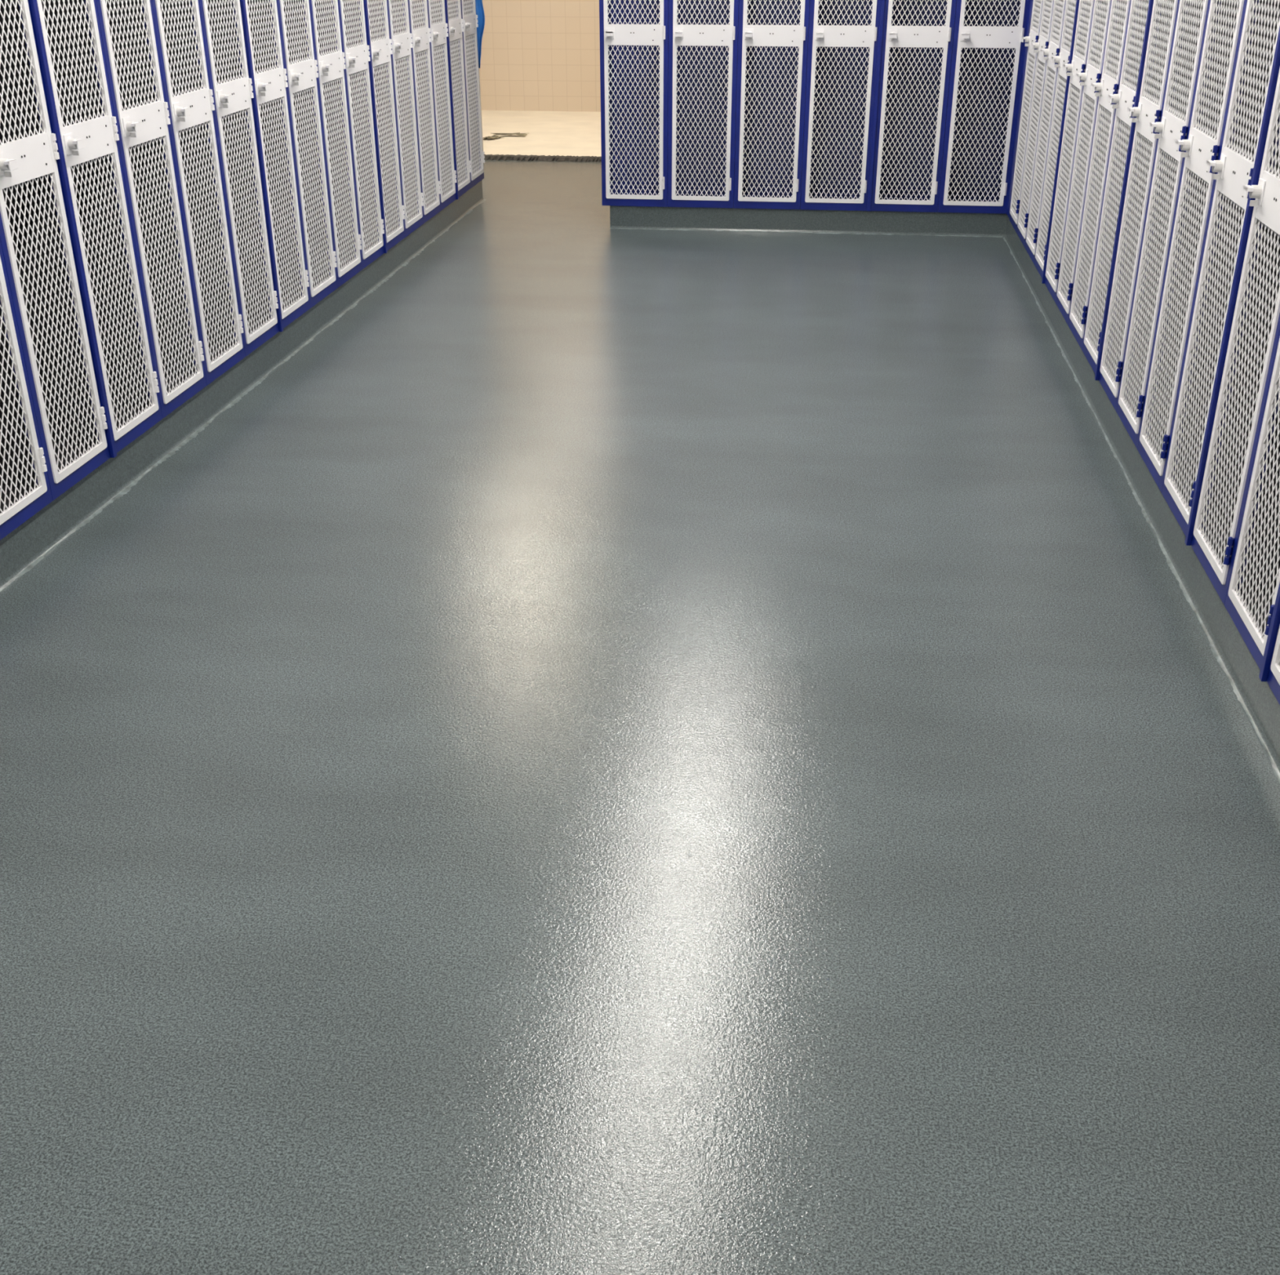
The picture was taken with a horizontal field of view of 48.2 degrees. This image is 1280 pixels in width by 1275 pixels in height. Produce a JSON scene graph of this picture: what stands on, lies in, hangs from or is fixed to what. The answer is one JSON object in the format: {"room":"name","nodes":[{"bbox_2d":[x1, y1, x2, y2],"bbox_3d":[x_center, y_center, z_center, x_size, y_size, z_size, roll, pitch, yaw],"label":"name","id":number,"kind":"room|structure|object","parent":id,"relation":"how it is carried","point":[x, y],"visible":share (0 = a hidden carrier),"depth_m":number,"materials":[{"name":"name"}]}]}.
{"room":"locker room","nodes":[
{"label":"locker room","id":0,"kind":"room"},
{"bbox_2d":[479,71,483,150],"bbox_3d":[0.635,-3.977,7.882,3.336,2.600,0.100,3,27,6],"label":"wall","id":1,"kind":"structure","parent":0,"point":[479,72],"depth_m":8.57,"materials":[{"name":"beige tile"}]},
{"bbox_2d":[479,0,600,111],"bbox_3d":[-0.466,-5.087,10.082,3.100,2.600,0.100,3,27,6],"label":"tiled wall","id":2,"kind":"structure","parent":0,"point":[536,55],"depth_m":10.48,"materials":[{"name":"beige tile"}]},
{"bbox_2d":[0,110,1279,1274],"bbox_3d":[-0.449,-0.972,4.935,4.714,0.104,12.900,3,27,6],"label":"floor","id":3,"kind":"structure","parent":0,"point":[619,752],"depth_m":2.34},
{"bbox_2d":[0,180,484,593],"bbox_3d":[-1.319,-1.092,4.953,0.384,0.105,5.443,3,27,6],"label":"baseboard","id":4,"kind":"structure","parent":3,"relation":"on","point":[24,544],"depth_m":4.05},
{"bbox_2d":[0,239,53,540],"bbox_3d":[-1.548,-1.060,2.782,0.414,1.800,0.302,3,27,6],"label":"locker","id":5,"kind":"object","parent":4,"relation":"on","point":[24,485],"visible":1,"depth_m":3.17,"materials":[{"name":"white metal"}]},
{"bbox_2d":[0,0,116,500],"bbox_3d":[-1.510,-1.198,3.054,0.414,1.800,0.311,3,27,6],"label":"locker","id":6,"kind":"object","parent":4,"relation":"on","point":[36,239],"depth_m":3.26,"materials":[{"name":"white metal"}]},
{"bbox_2d":[36,0,162,453],"bbox_3d":[-1.474,-1.332,3.319,0.414,1.800,0.302,3,27,6],"label":"locker","id":7,"kind":"object","parent":4,"relation":"on","point":[71,28],"visible":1,"depth_m":3.50,"materials":[{"name":"white metal"}]},
{"bbox_2d":[96,0,206,418],"bbox_3d":[-1.437,-1.468,3.587,0.414,1.800,0.302,3,27,6],"label":"locker","id":8,"kind":"object","parent":4,"relation":"on","point":[127,27],"visible":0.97,"depth_m":3.75,"materials":[{"name":"white metal"}]},
{"bbox_2d":[151,0,245,385],"bbox_3d":[-1.399,-1.603,3.855,0.414,1.800,0.302,3,27,6],"label":"locker","id":9,"kind":"object","parent":4,"relation":"on","point":[188,93],"visible":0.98,"depth_m":4.03,"materials":[{"name":"white metal"}]},
{"bbox_2d":[199,0,283,356],"bbox_3d":[-1.362,-1.741,4.127,0.414,1.800,0.311,3,27,6],"label":"locker","id":10,"kind":"object","parent":4,"relation":"on","point":[231,86],"depth_m":4.31,"materials":[{"name":"white metal"}]},
{"bbox_2d":[0,199,485,591],"bbox_3d":[-1.129,-1.036,4.954,0.017,0.004,5.443,3,27,6],"label":"trim","id":11,"kind":"structure","parent":4,"relation":"attached to","point":[125,491],"depth_m":4.06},
{"bbox_2d":[244,0,310,328],"bbox_3d":[-1.325,-1.875,4.391,0.414,1.800,0.302,3,27,6],"label":"locker","id":12,"kind":"object","parent":4,"relation":"on","point":[270,77],"visible":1,"depth_m":4.60,"materials":[{"name":"white metal"}]},
{"bbox_2d":[277,0,337,307],"bbox_3d":[-1.288,-2.011,4.660,0.414,1.800,0.302,3,27,6],"label":"locker","id":13,"kind":"object","parent":4,"relation":"on","point":[300,64],"visible":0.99,"depth_m":4.84,"materials":[{"name":"white metal"}]},
{"bbox_2d":[309,0,362,288],"bbox_3d":[-1.251,-2.147,4.928,0.414,1.800,0.302,3,27,6],"label":"locker","id":14,"kind":"object","parent":4,"relation":"on","point":[325,14],"visible":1,"depth_m":5.11,"materials":[{"name":"white metal"}]},
{"bbox_2d":[337,0,387,269],"bbox_3d":[-1.213,-2.284,5.200,0.414,1.800,0.311,3,27,6],"label":"locker","id":15,"kind":"object","parent":4,"relation":"on","point":[355,47],"depth_m":5.40,"materials":[{"name":"white metal"}]},
{"bbox_2d":[367,0,404,249],"bbox_3d":[-1.176,-2.418,5.464,0.414,1.800,0.302,3,27,6],"label":"locker","id":16,"kind":"object","parent":4,"relation":"on","point":[380,41],"visible":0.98,"depth_m":5.69,"materials":[{"name":"white metal"}]},
{"bbox_2d":[386,0,423,237],"bbox_3d":[-1.139,-2.554,5.732,0.414,1.800,0.302,3,27,6],"label":"locker","id":17,"kind":"object","parent":4,"relation":"on","point":[400,34],"visible":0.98,"depth_m":5.93,"materials":[{"name":"white metal"}]},
{"bbox_2d":[408,0,440,222],"bbox_3d":[-1.102,-2.690,6.001,0.414,1.800,0.302,3,27,6],"label":"locker","id":18,"kind":"object","parent":4,"relation":"on","point":[420,29],"visible":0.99,"depth_m":6.20,"materials":[{"name":"white metal"}]},
{"bbox_2d":[426,0,458,210],"bbox_3d":[-1.064,-2.828,6.273,0.414,1.800,0.311,3,27,6],"label":"locker","id":19,"kind":"object","parent":4,"relation":"on","point":[437,24],"depth_m":6.49,"materials":[{"name":"white metal"}]},
{"bbox_2d":[447,0,471,196],"bbox_3d":[-1.027,-2.961,6.537,0.414,1.800,0.302,3,27,6],"label":"locker","id":20,"kind":"object","parent":4,"relation":"on","point":[455,24],"visible":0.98,"depth_m":6.77,"materials":[{"name":"white metal"}]},
{"bbox_2d":[460,0,484,187],"bbox_3d":[-0.990,-3.097,6.805,0.414,1.800,0.302,3,27,6],"label":"locker","id":21,"kind":"object","parent":4,"relation":"on","point":[477,156],"visible":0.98,"depth_m":7.02,"materials":[{"name":"white metal"}]},
{"bbox_2d":[475,0,484,67],"bbox_3d":[-0.836,-3.035,7.014,0.156,0.450,0.046,3,27,6],"label":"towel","id":22,"kind":"object","parent":21,"relation":"hanging from","point":[479,6],"visible":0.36,"depth_m":7.02,"materials":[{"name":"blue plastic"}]},
{"bbox_2d":[483,134,502,139],"bbox_3d":[-0.971,-3.259,9.325,0.200,0.016,0.102,-24,35,-39],"label":"paper scrap","id":23,"kind":"object","parent":3,"relation":"on","point":[494,136],"visible":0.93,"depth_m":9.32,"materials":[{"name":"beige paper"}]},
{"bbox_2d":[492,132,527,136],"bbox_3d":[-0.860,-3.321,9.440,0.257,0.018,0.083,0,27,1],"label":"paper scrap","id":24,"kind":"object","parent":3,"relation":"on","point":[518,133],"visible":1,"depth_m":9.42,"materials":[{"name":"beige paper"}]},
{"bbox_2d":[484,154,601,162],"bbox_3d":[-0.509,-2.868,8.554,0.910,0.018,0.146,3,27,6],"label":"trim","id":25,"kind":"structure","parent":3,"relation":"on","point":[526,157],"depth_m":8.54,"materials":[{"name":"black rubber"}]},
{"bbox_2d":[609,205,1007,237],"bbox_3d":[0.784,-1.989,6.715,1.819,0.105,0.374,3,27,6],"label":"baseboard","id":26,"kind":"structure","parent":3,"relation":"on","point":[669,218],"depth_m":6.56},
{"bbox_2d":[599,0,668,206],"bbox_3d":[-0.006,-2.876,6.364,0.304,1.800,0.414,3,27,6],"label":"locker","id":27,"kind":"object","parent":26,"relation":"on","point":[634,33],"visible":0.99,"depth_m":6.56,"materials":[{"name":"white metal"}]},
{"bbox_2d":[667,0,738,208],"bbox_3d":[0.296,-2.860,6.330,0.304,1.800,0.414,3,27,6],"label":"locker","id":28,"kind":"object","parent":26,"relation":"on","point":[703,34],"visible":0.99,"depth_m":6.54,"materials":[{"name":"white metal"}]},
{"bbox_2d":[733,0,809,209],"bbox_3d":[0.599,-2.844,6.296,0.304,1.800,0.414,3,27,6],"label":"locker","id":29,"kind":"object","parent":26,"relation":"on","point":[773,34],"visible":1,"depth_m":6.51,"materials":[{"name":"white metal"}]},
{"bbox_2d":[609,227,1002,237],"bbox_3d":[0.751,-1.862,6.576,1.797,0.004,0.011,3,27,6],"label":"trim","id":30,"kind":"structure","parent":26,"relation":"attached to","point":[610,228],"depth_m":6.58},
{"bbox_2d":[800,0,884,211],"bbox_3d":[0.908,-2.827,6.261,0.318,1.800,0.414,3,27,6],"label":"locker","id":31,"kind":"object","parent":26,"relation":"on","point":[843,34],"depth_m":6.47,"materials":[{"name":"white metal"}]},
{"bbox_2d":[870,0,956,212],"bbox_3d":[1.213,-2.811,6.228,0.304,1.800,0.414,3,27,6],"label":"locker","id":32,"kind":"object","parent":26,"relation":"on","point":[917,35],"visible":0.99,"depth_m":6.44,"materials":[{"name":"white metal"}]},
{"bbox_2d":[937,0,1030,213],"bbox_3d":[1.516,-2.795,6.194,0.304,1.800,0.414,3,27,6],"label":"locker","id":33,"kind":"object","parent":26,"relation":"on","point":[988,50],"visible":0.98,"depth_m":6.40,"materials":[{"name":"white metal"}]},
{"bbox_2d":[1002,215,1279,786],"bbox_3d":[1.504,-0.656,4.077,0.384,0.105,5.343,3,27,6],"label":"baseboard","id":34,"kind":"structure","parent":3,"relation":"on","point":[1260,700],"depth_m":3.25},
{"bbox_2d":[1006,0,1033,218],"bbox_3d":[1.645,-2.675,5.957,0.018,1.800,0.146,3,27,6],"label":"filler panel","id":35,"kind":"object","parent":34,"relation":"on","point":[1031,1],"visible":0.49,"depth_m":6.18,"materials":[{"name":"blue metal"}]},
{"bbox_2d":[1008,0,1043,233],"bbox_3d":[1.777,-2.565,5.739,0.414,1.800,0.304,3,27,6],"label":"locker","id":36,"kind":"object","parent":34,"relation":"on","point":[1033,37],"visible":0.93,"depth_m":5.96,"materials":[{"name":"white metal"}]},
{"bbox_2d":[1017,0,1053,248],"bbox_3d":[1.740,-2.429,5.469,0.414,1.800,0.304,3,27,6],"label":"locker","id":37,"kind":"object","parent":34,"relation":"on","point":[1047,5],"visible":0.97,"depth_m":5.69,"materials":[{"name":"white metal"}]},
{"bbox_2d":[1025,0,1066,263],"bbox_3d":[1.702,-2.292,5.199,0.414,1.800,0.304,3,27,6],"label":"locker","id":38,"kind":"object","parent":34,"relation":"on","point":[1059,7],"visible":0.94,"depth_m":5.41,"materials":[{"name":"white metal"}]},
{"bbox_2d":[1034,0,1079,283],"bbox_3d":[1.664,-2.153,4.925,0.414,1.800,0.313,3,27,6],"label":"locker","id":39,"kind":"object","parent":34,"relation":"on","point":[1070,6],"depth_m":5.13,"materials":[{"name":"white metal"}]},
{"bbox_2d":[1044,0,1094,302],"bbox_3d":[1.627,-2.018,4.659,0.414,1.800,0.304,3,27,6],"label":"locker","id":40,"kind":"object","parent":34,"relation":"on","point":[1086,8],"visible":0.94,"depth_m":4.86,"materials":[{"name":"white metal"}]},
{"bbox_2d":[1055,0,1111,325],"bbox_3d":[1.590,-1.882,4.389,0.414,1.800,0.304,3,27,6],"label":"locker","id":41,"kind":"object","parent":34,"relation":"on","point":[1101,12],"visible":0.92,"depth_m":4.58,"materials":[{"name":"white metal"}]},
{"bbox_2d":[1068,0,1131,350],"bbox_3d":[1.552,-1.745,4.119,0.414,1.800,0.304,3,27,6],"label":"locker","id":42,"kind":"object","parent":34,"relation":"on","point":[1109,83],"visible":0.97,"depth_m":4.31,"materials":[{"name":"white metal"}]},
{"bbox_2d":[1082,0,1153,380],"bbox_3d":[1.514,-1.606,3.845,0.414,1.800,0.313,3,27,6],"label":"locker","id":43,"kind":"object","parent":34,"relation":"on","point":[1126,96],"depth_m":4.03,"materials":[{"name":"white metal"}]},
{"bbox_2d":[1098,0,1179,412],"bbox_3d":[1.477,-1.472,3.579,0.414,1.800,0.304,3,27,6],"label":"locker","id":44,"kind":"object","parent":34,"relation":"on","point":[1149,108],"visible":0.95,"depth_m":3.76,"materials":[{"name":"white metal"}]},
{"bbox_2d":[1003,236,1279,782],"bbox_3d":[1.317,-0.617,4.111,0.010,0.004,5.323,3,27,6],"label":"trim","id":45,"kind":"structure","parent":34,"relation":"attached to","point":[1215,654],"depth_m":3.21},
{"bbox_2d":[1116,0,1210,448],"bbox_3d":[1.440,-1.335,3.308,0.414,1.800,0.304,3,27,6],"label":"locker","id":46,"kind":"object","parent":34,"relation":"on","point":[1193,15],"visible":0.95,"depth_m":3.49,"materials":[{"name":"white metal"}]},
{"bbox_2d":[1137,0,1247,492],"bbox_3d":[1.402,-1.198,3.038,0.414,1.800,0.304,3,27,6],"label":"locker","id":47,"kind":"object","parent":34,"relation":"on","point":[1225,18],"visible":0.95,"depth_m":3.21,"materials":[{"name":"white metal"}]},
{"bbox_2d":[1161,0,1279,536],"bbox_3d":[1.365,-1.061,2.768,0.414,1.800,0.304,3,27,6],"label":"locker","id":48,"kind":"object","parent":34,"relation":"on","point":[1234,167],"visible":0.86,"depth_m":2.96,"materials":[{"name":"white metal"}]},
{"bbox_2d":[1184,26,1279,604],"bbox_3d":[1.328,-0.927,2.502,0.414,1.800,0.313,3,27,6],"label":"locker","id":49,"kind":"object","parent":34,"relation":"on","point":[1255,331],"depth_m":2.77,"materials":[{"name":"white metal"}]},
{"bbox_2d":[1224,332,1279,681],"bbox_3d":[1.289,-0.786,2.224,0.414,1.800,0.313,3,27,6],"label":"locker","id":50,"kind":"object","parent":34,"relation":"on","point":[1255,576],"depth_m":2.61,"materials":[{"name":"white metal"}]},
{"bbox_2d":[1266,622,1279,704],"bbox_3d":[1.252,-0.651,1.958,0.414,1.800,0.304,3,27,6],"label":"locker","id":51,"kind":"object","parent":34,"relation":"on","point":[1273,676],"visible":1,"depth_m":2.46,"materials":[{"name":"blue metal"}]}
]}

